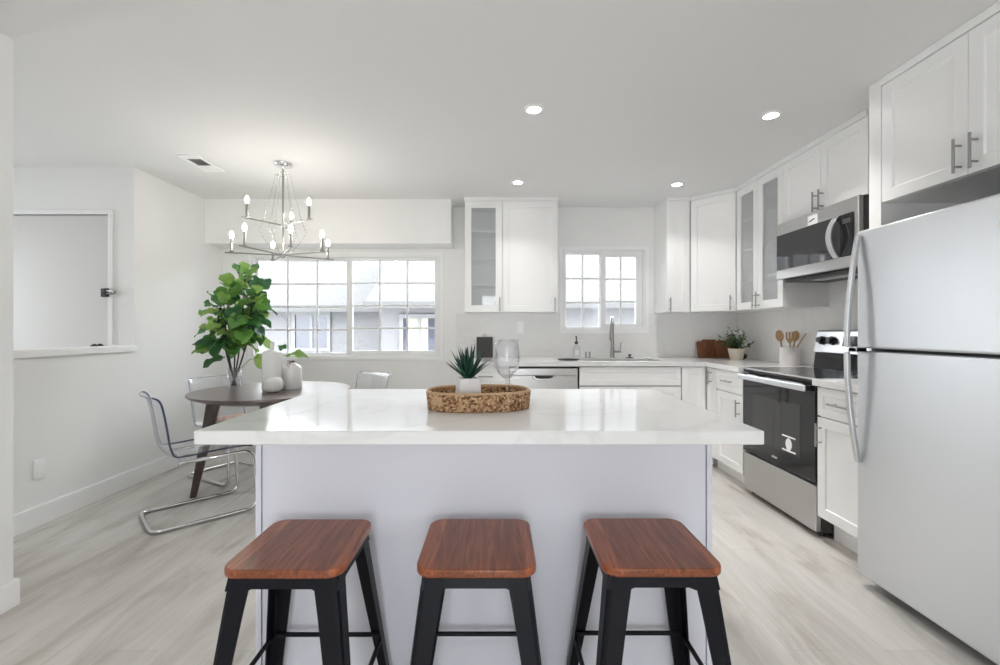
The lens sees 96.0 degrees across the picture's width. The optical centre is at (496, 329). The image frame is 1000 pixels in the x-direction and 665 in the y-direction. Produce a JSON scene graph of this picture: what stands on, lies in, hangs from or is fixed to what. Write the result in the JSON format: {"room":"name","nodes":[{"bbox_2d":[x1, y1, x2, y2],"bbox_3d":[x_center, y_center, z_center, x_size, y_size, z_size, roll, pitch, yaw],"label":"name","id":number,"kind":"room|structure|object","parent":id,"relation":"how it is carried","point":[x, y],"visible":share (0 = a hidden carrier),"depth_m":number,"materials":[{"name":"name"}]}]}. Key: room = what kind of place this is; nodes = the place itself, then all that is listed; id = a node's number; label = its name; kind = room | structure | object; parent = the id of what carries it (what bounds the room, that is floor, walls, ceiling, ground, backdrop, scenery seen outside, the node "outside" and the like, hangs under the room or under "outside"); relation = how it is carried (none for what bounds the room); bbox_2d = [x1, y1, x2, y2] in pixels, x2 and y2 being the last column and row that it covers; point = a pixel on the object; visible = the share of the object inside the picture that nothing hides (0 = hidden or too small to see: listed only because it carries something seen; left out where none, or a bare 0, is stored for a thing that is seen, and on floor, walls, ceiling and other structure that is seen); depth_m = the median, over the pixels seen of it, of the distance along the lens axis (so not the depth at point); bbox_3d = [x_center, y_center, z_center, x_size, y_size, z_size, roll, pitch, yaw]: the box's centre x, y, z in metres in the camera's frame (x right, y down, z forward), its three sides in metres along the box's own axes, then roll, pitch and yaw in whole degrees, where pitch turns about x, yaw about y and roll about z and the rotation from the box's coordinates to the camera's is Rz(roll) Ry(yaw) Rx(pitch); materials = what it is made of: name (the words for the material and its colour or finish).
{"room":"kitchen","nodes":[
{"label":"kitchen","id":0,"kind":"room"},
{"bbox_2d":[0,32,12,585],"bbox_3d":[-3.393,-0.030,-0.830,2.615,2.440,5.540,0,0,0],"label":"wall partition","id":1,"kind":"structure","parent":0,"point":[6,43],"depth_m":1.91,"materials":[{"name":"white paint"}]},
{"bbox_2d":[0,578,19,614],"bbox_3d":[-2.135,1.133,-0.772,0.130,0.115,5.455,0,0,0],"label":"baseboard","id":2,"kind":"structure","parent":1,"relation":"attached to","point":[10,591],"depth_m":1.91,"materials":[{"name":"white paint"}]},
{"bbox_2d":[13,167,118,344],"bbox_3d":[-3.805,-0.030,3.520,1.790,2.440,0.120,0,0,0],"label":"wall","id":3,"kind":"structure","parent":0,"point":[34,188],"depth_m":3.46,"materials":[{"name":"white paint"}]},
{"bbox_2d":[13,210,115,349],"bbox_3d":[-3.397,0.135,3.488,0.998,2.110,0.174,0,0,0],"label":"door","id":4,"kind":"structure","parent":3,"relation":"in","point":[63,265],"depth_m":3.47,"materials":[{"name":"white paint"}]},
{"bbox_2d":[13,167,222,514],"bbox_3d":[-2.850,-0.030,3.260,0.120,2.440,2.640,0,0,0],"label":"wall","id":5,"kind":"structure","parent":0,"point":[167,268],"depth_m":3.47,"materials":[{"name":"white paint"}]},
{"bbox_2d":[33,458,44,479],"bbox_3d":[-2.786,0.845,2.740,0.008,0.116,0.070,0,0,0],"label":"wall outlet","id":6,"kind":"object","parent":5,"relation":"attached to","point":[38,465],"visible":1,"depth_m":2.73,"materials":[{"name":"white plastic"}]},
{"bbox_2d":[37,469,42,475],"bbox_3d":[-2.783,0.867,2.740,0.002,0.030,0.034,0,0,0],"label":"socket","id":7,"kind":"object","parent":6,"relation":"attached to","point":[39,471],"depth_m":2.74,"materials":[{"name":"white plastic"}]},
{"bbox_2d":[13,345,136,358],"bbox_3d":[-2.856,0.141,2.708,0.168,0.045,1.525,0,0,0],"label":"trim","id":8,"kind":"structure","parent":5,"relation":"on","point":[42,352],"depth_m":2.93,"materials":[{"name":"white paint"}]},
{"bbox_2d":[13,445,223,536],"bbox_3d":[-2.783,1.128,3.260,0.015,0.124,2.640,0,0,0],"label":"baseboard","id":9,"kind":"structure","parent":5,"relation":"attached to","point":[24,521],"depth_m":3.09,"materials":[{"name":"white paint"}]},
{"bbox_2d":[223,207,653,415],"bbox_3d":[-0.175,-0.030,4.655,5.550,2.440,0.150,0,0,0],"label":"wall","id":10,"kind":"structure","parent":0,"point":[577,226],"depth_m":4.58,"materials":[{"name":"white paint"}]},
{"bbox_2d":[205,199,453,248],"bbox_3d":[-1.615,-1.039,4.440,2.350,0.422,0.280,0,0,0],"label":"soffit","id":11,"kind":"object","parent":10,"relation":"attached to","point":[346,223],"depth_m":4.30,"materials":[{"name":"white paint"}]},
{"bbox_2d":[248,252,442,359],"bbox_3d":[-1.538,-0.242,4.624,1.985,1.095,0.112,0,0,0],"label":"window","id":12,"kind":"structure","parent":10,"relation":"in","point":[349,257],"depth_m":4.59,"materials":[{"name":"white plastic"}]},
{"bbox_2d":[464,197,501,312],"bbox_3d":[-0.128,-0.710,4.389,0.363,1.080,0.372,0,0,0],"label":"upper cabinet","id":13,"kind":"object","parent":10,"relation":"attached to","point":[483,215],"visible":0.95,"depth_m":4.34,"materials":[{"name":"white paint"}]},
{"bbox_2d":[471,230,495,237],"bbox_3d":[-0.128,-0.940,4.420,0.317,0.018,0.291,0,0,0],"label":"shelf","id":14,"kind":"object","parent":13,"relation":"attached to","point":[474,233],"depth_m":4.36,"materials":[{"name":"white paint"}]},
{"bbox_2d":[471,257,495,263],"bbox_3d":[-0.128,-0.680,4.420,0.317,0.018,0.291,0,0,0],"label":"shelf","id":15,"kind":"object","parent":13,"relation":"attached to","point":[474,260],"depth_m":4.34,"materials":[{"name":"white paint"}]},
{"bbox_2d":[471,284,495,288],"bbox_3d":[-0.128,-0.430,4.420,0.317,0.018,0.291,0,0,0],"label":"shelf","id":16,"kind":"object","parent":13,"relation":"attached to","point":[473,286],"depth_m":4.36,"materials":[{"name":"white paint"}]},
{"bbox_2d":[516,322,522,332],"bbox_3d":[0.232,-0.025,4.564,0.070,0.116,0.008,0,0,0],"label":"wall outlet","id":17,"kind":"object","parent":10,"relation":"attached to","point":[519,325],"visible":1,"depth_m":4.56,"materials":[{"name":"white plastic"}]},
{"bbox_2d":[502,197,557,312],"bbox_3d":[0.311,-0.710,4.389,0.530,1.080,0.372,0,0,0],"label":"upper cabinet","id":18,"kind":"object","parent":10,"relation":"attached to","point":[529,224],"visible":0.93,"depth_m":4.25,"materials":[{"name":"white paint"}]},
{"bbox_2d":[456,313,736,356],"bbox_3d":[1.015,0.053,4.574,2.870,0.446,0.012,0,0,0],"label":"backsplash","id":19,"kind":"structure","parent":10,"relation":"attached to","point":[670,334],"depth_m":4.57,"materials":[{"name":"white tile"}]},
{"bbox_2d":[560,246,648,332],"bbox_3d":[1.090,-0.407,4.624,0.906,0.885,0.112,0,0,0],"label":"window","id":20,"kind":"structure","parent":10,"relation":"in","point":[641,253],"depth_m":4.59,"materials":[{"name":"white plastic"}]},
{"bbox_2d":[654,197,690,312],"bbox_3d":[1.710,-0.710,4.389,0.227,1.080,0.372,0,0,0],"label":"upper cabinet","id":21,"kind":"object","parent":10,"relation":"attached to","point":[672,214],"visible":1,"depth_m":4.25,"materials":[{"name":"white paint"}]},
{"bbox_2d":[684,188,761,312],"bbox_3d":[2.130,-0.710,4.260,0.632,1.080,0.632,0,0,0],"label":"upper cabinet","id":22,"kind":"object","parent":10,"relation":"attached to","point":[713,216],"visible":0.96,"depth_m":4.09,"materials":[{"name":"white paint"}]},
{"bbox_2d":[0,447,996,664],"bbox_3d":[-1.075,1.240,0.525,7.450,0.100,8.450,0,0,0],"label":"floor","id":23,"kind":"structure","parent":0,"point":[97,588],"depth_m":2.04,"materials":[{"name":"wood"}]},
{"bbox_2d":[139,391,255,533],"bbox_3d":[-1.957,0.791,2.943,0.606,0.797,0.454,0,0,-45],"label":"dining chair","id":24,"kind":"object","parent":23,"relation":"on","point":[233,448],"visible":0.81,"depth_m":2.92,"materials":[{"name":"silver metal"}]},
{"bbox_2d":[188,428,251,486],"bbox_3d":[-2.183,0.791,3.721,0.606,0.797,0.454,0,0,28],"label":"dining chair","id":25,"kind":"object","parent":23,"relation":"on","point":[228,463],"visible":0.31,"depth_m":3.51,"materials":[{"name":"silver metal"}]},
{"bbox_2d":[216,413,246,423],"bbox_3d":[-2.120,0.727,3.680,0.340,0.051,0.340,0,0,28],"label":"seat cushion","id":26,"kind":"object","parent":25,"relation":"on","point":[227,417],"visible":0.28,"depth_m":3.62,"materials":[{"name":"beige fabric"}]},
{"bbox_2d":[185,381,350,497],"bbox_3d":[-1.670,0.818,3.370,1.100,0.745,1.100,0,0,0],"label":"dining table","id":27,"kind":"object","parent":23,"relation":"on","point":[250,394],"visible":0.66,"depth_m":3.19,"materials":[{"name":"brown wood"}]},
{"bbox_2d":[262,342,282,390],"bbox_3d":[-1.668,0.266,3.340,0.138,0.358,0.138,0,0,0],"label":"bottle vase","id":28,"kind":"object","parent":27,"relation":"on","point":[272,359],"visible":0.83,"depth_m":3.29,"materials":[{"name":"white ceramic"}]},
{"bbox_2d":[262,377,283,392],"bbox_3d":[-1.598,0.391,3.212,0.138,0.107,0.138,0,0,0],"label":"round vase","id":29,"kind":"object","parent":27,"relation":"on","point":[271,384],"visible":1,"depth_m":3.16,"materials":[{"name":"white ceramic"}]},
{"bbox_2d":[283,356,301,389],"bbox_3d":[-1.555,0.321,3.420,0.138,0.248,0.138,0,0,0],"label":"bottle vase","id":30,"kind":"object","parent":27,"relation":"on","point":[292,372],"visible":0.99,"depth_m":3.37,"materials":[{"name":"white ceramic"}]},
{"bbox_3d":[-2.055,0.370,3.520,0.116,0.150,0.116,0,0,0],"label":"glass vase","id":31,"kind":"object","parent":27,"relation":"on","visible":0},
{"bbox_2d":[191,261,307,385],"bbox_3d":[-1.945,-0.056,3.509,0.840,0.983,0.516,0,0,0],"label":"leaf plant","id":32,"kind":"object","parent":31,"relation":"in","point":[244,329],"visible":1,"depth_m":3.46,"materials":[{"name":"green plant"}]},
{"bbox_2d":[213,519,388,664],"bbox_3d":[-0.535,0.890,1.255,0.414,0.600,0.414,0,0,0],"label":"bar stool","id":33,"kind":"object","parent":23,"relation":"on","point":[317,555],"visible":1,"depth_m":1.18,"materials":[{"name":"brown wood"}]},
{"bbox_2d":[410,519,541,664],"bbox_3d":[-0.052,0.890,1.258,0.414,0.600,0.414,0,0,0],"label":"bar stool","id":34,"kind":"object","parent":23,"relation":"on","point":[455,553],"visible":1,"depth_m":1.13,"materials":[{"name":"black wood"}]},
{"bbox_2d":[256,445,711,664],"bbox_3d":[-0.043,0.752,1.790,1.495,0.875,0.636,0,0,0],"label":"kitchen island","id":35,"kind":"object","parent":23,"relation":"on","point":[401,490],"visible":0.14,"depth_m":1.48,"materials":[{"name":"white paint"}]},
{"bbox_2d":[194,389,763,444],"bbox_3d":[-0.049,0.295,1.670,1.562,0.038,0.880,0,0,0],"label":"island countertop","id":36,"kind":"structure","parent":35,"relation":"on","point":[321,416],"depth_m":1.34,"materials":[{"name":"white stone"}]},
{"bbox_2d":[426,384,530,412],"bbox_3d":[-0.066,0.242,1.620,0.376,0.065,0.271,0,0,0],"label":"woven tray","id":37,"kind":"object","parent":36,"relation":"on","point":[492,397],"visible":0.96,"depth_m":1.51,"materials":[{"name":"brown wicker"}]},
{"bbox_2d":[455,376,480,392],"bbox_3d":[-0.102,0.220,1.600,0.088,0.100,0.088,0,0,-14],"label":"succulent pot","id":38,"kind":"object","parent":37,"relation":"in","point":[463,385],"visible":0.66,"depth_m":1.56,"materials":[{"name":"white ceramic"}]},
{"bbox_2d":[447,345,490,378],"bbox_3d":[-0.100,0.111,1.604,0.171,0.132,0.179,0,0,0],"label":"succulent","id":39,"kind":"object","parent":38,"relation":"on","point":[468,369],"visible":0.96,"depth_m":1.58,"materials":[{"name":"green plant"}]},
{"bbox_2d":[475,366,508,383],"bbox_3d":[-0.097,0.752,4.219,0.406,0.875,0.692,0,0,0],"label":"base cabinet","id":40,"kind":"object","parent":23,"relation":"on","point":[489,374],"visible":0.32,"depth_m":3.91,"materials":[{"name":"white paint"}]},
{"bbox_2d":[469,357,825,371],"bbox_3d":[1.061,0.295,3.950,2.752,0.038,1.234,0,0,0],"label":"countertop","id":41,"kind":"structure","parent":40,"relation":"on","point":[713,362],"depth_m":3.88,"materials":[{"name":"white stone"}]},
{"bbox_2d":[476,334,492,356],"bbox_3d":[-0.125,0.157,4.537,0.164,0.237,0.056,0,0,0],"label":"slate board","id":42,"kind":"object","parent":41,"relation":"on","point":[485,344],"visible":1,"depth_m":4.53,"materials":[{"name":"grey"}]},
{"bbox_2d":[558,358,578,359],"bbox_3d":[0.655,0.269,4.120,0.210,0.014,0.122,0,0,0],"label":"soap dish","id":43,"kind":"object","parent":41,"relation":"on","point":[558,358],"visible":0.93,"depth_m":4.13,"materials":[{"name":"black plastic"}]},
{"bbox_2d":[575,336,578,354],"bbox_3d":[0.785,0.167,4.447,0.072,0.218,0.078,0,0,0],"label":"soap bottle","id":44,"kind":"object","parent":41,"relation":"on","point":[576,342],"visible":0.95,"depth_m":4.41,"materials":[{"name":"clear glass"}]},
{"bbox_2d":[609,316,621,357],"bbox_3d":[1.129,0.071,4.402,0.106,0.411,0.260,0,0,34],"label":"kitchen faucet","id":45,"kind":"object","parent":41,"relation":"on","point":[613,351],"visible":1,"depth_m":4.45,"materials":[{"name":"silver metal"}]},
{"bbox_2d":[575,366,662,381],"bbox_3d":[1.117,0.407,4.210,0.755,0.187,0.420,0,0,0],"label":"sink","id":46,"kind":"object","parent":41,"relation":"in","point":[575,366],"visible":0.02,"depth_m":4.02,"materials":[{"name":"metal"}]},
{"bbox_2d":[696,341,704,357],"bbox_3d":[2.025,0.193,4.482,0.060,0.163,0.061,0,0,0],"label":"cutting board","id":47,"kind":"object","parent":41,"relation":"on","point":[700,350],"visible":1,"depth_m":4.47,"materials":[{"name":"brown wood"}]},
{"bbox_2d":[702,339,715,356],"bbox_3d":[2.135,0.185,4.516,0.150,0.179,0.056,0,0,0],"label":"cutting board","id":48,"kind":"object","parent":41,"relation":"on","point":[708,344],"visible":0.68,"depth_m":4.51,"materials":[{"name":"brown wood"}]},
{"bbox_2d":[714,340,729,357],"bbox_3d":[2.245,0.189,4.452,0.165,0.171,0.078,0,0,0],"label":"cutting board","id":49,"kind":"object","parent":41,"relation":"on","point":[721,351],"visible":0.73,"depth_m":4.44,"materials":[{"name":"brown wood"}]},
{"bbox_2d":[727,348,744,359],"bbox_3d":[2.235,0.224,4.200,0.152,0.104,0.152,0,0,0],"label":"herb pot","id":50,"kind":"object","parent":41,"relation":"on","point":[734,354],"visible":0.93,"depth_m":4.15,"materials":[{"name":"beige ceramic"}]},
{"bbox_2d":[716,326,754,348],"bbox_3d":[2.217,0.071,4.221,0.305,0.229,0.368,0,0,0],"label":"potted herb","id":51,"kind":"object","parent":50,"relation":"in","point":[733,342],"visible":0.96,"depth_m":4.20,"materials":[{"name":"green plant"}]},
{"bbox_2d":[779,347,798,364],"bbox_3d":[2.338,0.206,3.600,0.136,0.140,0.136,0,0,0],"label":"utensil crock","id":52,"kind":"object","parent":41,"relation":"on","point":[787,355],"visible":0.98,"depth_m":3.54,"materials":[{"name":"white ceramic"}]},
{"bbox_2d":[775,330,783,346],"bbox_3d":[2.280,0.133,3.607,0.093,0.266,0.032,0,0,-11],"label":"wooden spoon","id":53,"kind":"object","parent":52,"relation":"in","point":[779,335],"visible":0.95,"depth_m":3.60,"materials":[{"name":"brown wood"}]},
{"bbox_2d":[785,332,793,346],"bbox_3d":[2.308,0.139,3.556,0.061,0.252,0.043,0,0,0],"label":"wooden fork","id":54,"kind":"object","parent":52,"relation":"in","point":[789,340],"visible":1,"depth_m":3.55,"materials":[{"name":"brown wood"}]},
{"bbox_2d":[791,331,799,346],"bbox_3d":[2.386,0.135,3.604,0.064,0.260,0.013,0,0,23],"label":"wooden spoon","id":55,"kind":"object","parent":52,"relation":"in","point":[796,333],"visible":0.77,"depth_m":3.60,"materials":[{"name":"brown wood"}]},
{"bbox_2d":[509,366,577,388],"bbox_3d":[0.405,0.759,4.193,0.594,0.862,0.624,0,0,0],"label":"dishwasher","id":56,"kind":"object","parent":23,"relation":"on","point":[532,377],"visible":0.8,"depth_m":3.90,"materials":[{"name":"grey metal"}]},
{"bbox_2d":[578,367,680,399],"bbox_3d":[1.157,0.757,4.219,0.884,0.866,0.692,0,0,0],"label":"base cabinet","id":57,"kind":"object","parent":23,"relation":"on","point":[666,380],"visible":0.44,"depth_m":3.91,"materials":[{"name":"white paint"}]},
{"bbox_2d":[567,518,731,664],"bbox_3d":[0.417,0.890,1.262,0.414,0.600,0.414,0,0,0],"label":"bar stool","id":58,"kind":"object","parent":23,"relation":"on","point":[629,553],"visible":1,"depth_m":1.18,"materials":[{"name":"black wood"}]},
{"bbox_2d":[663,366,717,463],"bbox_3d":[2.021,0.752,4.237,0.830,0.875,0.655,0,0,0],"label":"base cabinet","id":59,"kind":"object","parent":23,"relation":"on","point":[693,386],"visible":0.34,"depth_m":3.91,"materials":[{"name":"white paint"}]},
{"bbox_2d":[707,367,727,472],"bbox_3d":[2.111,0.752,3.822,0.657,0.875,0.168,0,0,0],"label":"base cabinet","id":60,"kind":"object","parent":23,"relation":"on","point":[711,372],"visible":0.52,"depth_m":3.82,"materials":[{"name":"white paint"}]},
{"bbox_2d":[716,369,747,482],"bbox_3d":[2.111,0.752,3.534,0.658,0.875,0.402,0,0,0],"label":"base cabinet","id":61,"kind":"object","parent":23,"relation":"on","point":[729,391],"visible":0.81,"depth_m":3.52,"materials":[{"name":"white paint"}]},
{"bbox_2d":[738,330,868,536],"bbox_3d":[2.096,0.595,2.945,0.657,1.190,0.758,0,0,0],"label":"range","id":62,"kind":"object","parent":23,"relation":"on","point":[780,402],"visible":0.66,"depth_m":2.90,"materials":[{"name":"grey metal"}]},
{"bbox_2d":[743,367,857,381],"bbox_3d":[2.078,0.289,2.945,0.524,0.030,0.758,0,0,0],"label":"cooktop","id":63,"kind":"object","parent":62,"relation":"in","point":[787,374],"depth_m":2.96,"materials":[{"name":"black glass"}]},
{"bbox_2d":[814,387,857,553],"bbox_3d":[2.111,0.752,2.367,0.658,0.875,0.380,0,0,0],"label":"base cabinet","id":64,"kind":"object","parent":23,"relation":"on","point":[837,467],"visible":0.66,"depth_m":2.42,"materials":[{"name":"white paint"}]},
{"bbox_2d":[812,379,857,392],"bbox_3d":[2.114,0.295,2.364,0.647,0.038,0.388,0,0,0],"label":"countertop","id":65,"kind":"structure","parent":64,"relation":"on","point":[839,384],"depth_m":2.41,"materials":[{"name":"white stone"}]},
{"bbox_2d":[869,80,961,350],"bbox_3d":[2.175,-0.487,2.274,0.530,1.524,0.072,0,0,0],"label":"panel","id":66,"kind":"object","parent":65,"relation":"on","point":[880,213],"visible":0.2,"depth_m":2.25,"materials":[{"name":"white paint"}]},
{"bbox_2d":[844,193,999,664],"bbox_3d":[2.004,0.364,1.735,0.772,1.652,0.760,0,0,0],"label":"refrigerator","id":67,"kind":"object","parent":23,"relation":"on","point":[926,450],"visible":1,"depth_m":1.75,"materials":[{"name":"grey metal"}]},
{"bbox_2d":[0,0,999,206],"bbox_3d":[-1.075,-1.300,0.525,7.450,0.100,8.450,0,0,0],"label":"ceiling","id":68,"kind":"structure","parent":0,"point":[364,99],"depth_m":2.29,"materials":[{"name":"white paint"}]},
{"bbox_2d":[177,155,224,171],"bbox_3d":[-2.210,-1.246,3.375,0.150,0.008,0.330,0,0,0],"label":"ceiling vent","id":69,"kind":"object","parent":68,"relation":"in","point":[196,160],"visible":1,"depth_m":3.36,"materials":[{"name":"white plastic"}]},
{"bbox_2d":[225,160,333,261],"bbox_3d":[-1.594,-0.892,3.335,0.758,0.716,0.698,0,0,0],"label":"chandelier","id":70,"kind":"object","parent":68,"relation":"hanging from","point":[281,164],"visible":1,"depth_m":3.32,"materials":[{"name":"silver metal"}]},
{"bbox_2d":[229,238,233,251],"bbox_3d":[-1.929,-0.616,3.273,0.032,0.098,0.031,0,0,0],"label":"candle","id":71,"kind":"object","parent":70,"relation":"on","point":[231,239],"depth_m":3.26,"materials":[{"name":"silver metal"}]},
{"bbox_2d":[242,231,246,245],"bbox_3d":[-1.699,-0.616,3.030,0.032,0.098,0.031,0,0,0],"label":"candle","id":72,"kind":"object","parent":70,"relation":"on","point":[244,232],"depth_m":3.02,"materials":[{"name":"silver metal"}]},
{"bbox_2d":[245,203,248,217],"bbox_3d":[-1.754,-0.840,3.158,0.032,0.098,0.031,0,0,0],"label":"candle","id":73,"kind":"object","parent":70,"relation":"on","point":[247,204],"depth_m":3.15,"materials":[{"name":"silver metal"}]},
{"bbox_2d":[288,233,291,246],"bbox_3d":[-1.410,-0.616,3.076,0.032,0.098,0.031,0,0,0],"label":"candle","id":74,"kind":"object","parent":70,"relation":"on","point":[290,234],"depth_m":3.07,"materials":[{"name":"silver metal"}]},
{"bbox_2d":[307,205,310,218],"bbox_3d":[-1.343,-0.840,3.214,0.032,0.098,0.031,0,0,0],"label":"candle","id":75,"kind":"object","parent":70,"relation":"on","point":[308,206],"depth_m":3.21,"materials":[{"name":"silver metal"}]},
{"bbox_2d":[320,237,323,250],"bbox_3d":[-1.258,-0.616,3.237,0.032,0.098,0.031,0,0,0],"label":"candle","id":76,"kind":"object","parent":70,"relation":"on","point":[322,239],"depth_m":3.23,"materials":[{"name":"silver metal"}]},
{"bbox_2d":[511,180,524,184],"bbox_3d":[0.177,-1.246,3.800,0.112,0.007,0.112,0,0,0],"label":"recessed light","id":77,"kind":"object","parent":68,"relation":"in","point":[517,182],"visible":1,"depth_m":3.80,"materials":[{"name":"white plastic"}]},
{"bbox_2d":[524,104,543,113],"bbox_3d":[0.209,-1.246,2.545,0.112,0.007,0.112,0,0,0],"label":"recessed light","id":78,"kind":"object","parent":68,"relation":"in","point":[532,108],"visible":1,"depth_m":2.54,"materials":[{"name":"white plastic"}]},
{"bbox_2d":[670,182,683,186],"bbox_3d":[1.541,-1.246,3.853,0.112,0.007,0.112,0,0,0],"label":"recessed light","id":79,"kind":"object","parent":68,"relation":"in","point":[674,184],"visible":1,"depth_m":3.85,"materials":[{"name":"white plastic"}]},
{"bbox_2d":[760,110,781,119],"bbox_3d":[1.593,-1.246,2.616,0.112,0.007,0.112,0,0,0],"label":"recessed light","id":80,"kind":"object","parent":68,"relation":"in","point":[769,115],"visible":1,"depth_m":2.61,"materials":[{"name":"white plastic"}]},
{"bbox_3d":[2.525,-0.030,0.490,0.150,2.440,8.180,0,0,0],"label":"wall","id":81,"kind":"structure","parent":0,"visible":0},
{"bbox_2d":[735,160,828,310],"bbox_3d":[2.254,-0.710,3.625,0.382,1.080,0.648,0,0,0],"label":"upper cabinet","id":82,"kind":"object","parent":81,"relation":"attached to","point":[760,197],"visible":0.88,"depth_m":3.69,"materials":[{"name":"white paint"}]},
{"bbox_2d":[743,240,776,252],"bbox_3d":[2.285,-0.680,3.625,0.301,0.018,0.602,0,0,0],"label":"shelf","id":83,"kind":"object","parent":82,"relation":"attached to","point":[770,247],"depth_m":3.73,"materials":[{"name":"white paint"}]},
{"bbox_2d":[743,205,777,222],"bbox_3d":[2.285,-0.940,3.625,0.301,0.018,0.602,0,0,0],"label":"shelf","id":84,"kind":"object","parent":82,"relation":"attached to","point":[771,215],"depth_m":3.72,"materials":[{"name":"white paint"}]},
{"bbox_2d":[743,273,777,281],"bbox_3d":[2.285,-0.430,3.625,0.301,0.018,0.602,0,0,0],"label":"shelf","id":85,"kind":"object","parent":82,"relation":"attached to","point":[772,277],"depth_m":3.75,"materials":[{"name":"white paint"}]},
{"bbox_2d":[737,278,857,365],"bbox_3d":[2.444,-0.047,3.369,0.012,0.646,2.398,0,0,0],"label":"backsplash","id":86,"kind":"structure","parent":81,"relation":"attached to","point":[761,328],"depth_m":3.63,"materials":[{"name":"white tile"}]},
{"bbox_2d":[781,109,868,222],"bbox_3d":[2.254,-1.011,2.925,0.382,0.478,0.764,0,0,0],"label":"upper cabinet","id":87,"kind":"object","parent":81,"relation":"attached to","point":[833,168],"visible":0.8,"depth_m":2.86,"materials":[{"name":"white paint"}]},
{"bbox_2d":[777,195,868,282],"bbox_3d":[2.209,-0.554,2.926,0.451,0.428,0.752,0,0,0],"label":"microwave","id":88,"kind":"object","parent":87,"relation":"attached to","point":[816,246],"visible":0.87,"depth_m":2.85,"materials":[{"name":"grey metal"}]},
{"bbox_2d":[882,12,999,202],"bbox_3d":[2.156,-0.920,1.800,0.567,0.580,0.870,0,0,0],"label":"upper cabinet","id":89,"kind":"object","parent":81,"relation":"attached to","point":[941,116],"visible":0.98,"depth_m":1.94,"materials":[{"name":"white paint"}]},
{"bbox_2d":[880,1,999,85],"bbox_3d":[2.172,-1.230,1.799,0.536,0.037,0.878,0,0,0],"label":"crown molding","id":90,"kind":"structure","parent":89,"relation":"on","point":[994,9],"depth_m":1.92,"materials":[{"name":"white paint"}]},
{"label":"outside","id":91,"kind":"structure","parent":0,"visible":0},
{"bbox_3d":[0.000,2.440,13.450,28.000,0.100,17.100,0,0,0],"label":"ground","id":92,"kind":"structure","parent":91,"visible":0},
{"bbox_2d":[260,261,388,352],"bbox_3d":[-4.630,0.015,12.185,4.740,4.750,6.630,0,0,0],"label":"house","id":93,"kind":"structure","parent":92,"relation":"on","point":[363,271],"depth_m":9.30,"materials":[{"name":"grey"}]},
{"bbox_2d":[363,255,634,350],"bbox_3d":[1.475,0.215,10.385,7.450,4.350,5.630,0,0,0],"label":"neighbour wing","id":94,"kind":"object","parent":92,"relation":"on","point":[395,271],"visible":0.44,"depth_m":8.00},
{"bbox_2d":[408,318,427,350],"bbox_3d":[-1.408,0.130,7.988,0.370,0.680,0.004,0,0,0],"label":"curtain","id":95,"kind":"object","parent":94,"relation":"hanging from","point":[417,338],"depth_m":7.99,"materials":[{"name":"white fabric"}]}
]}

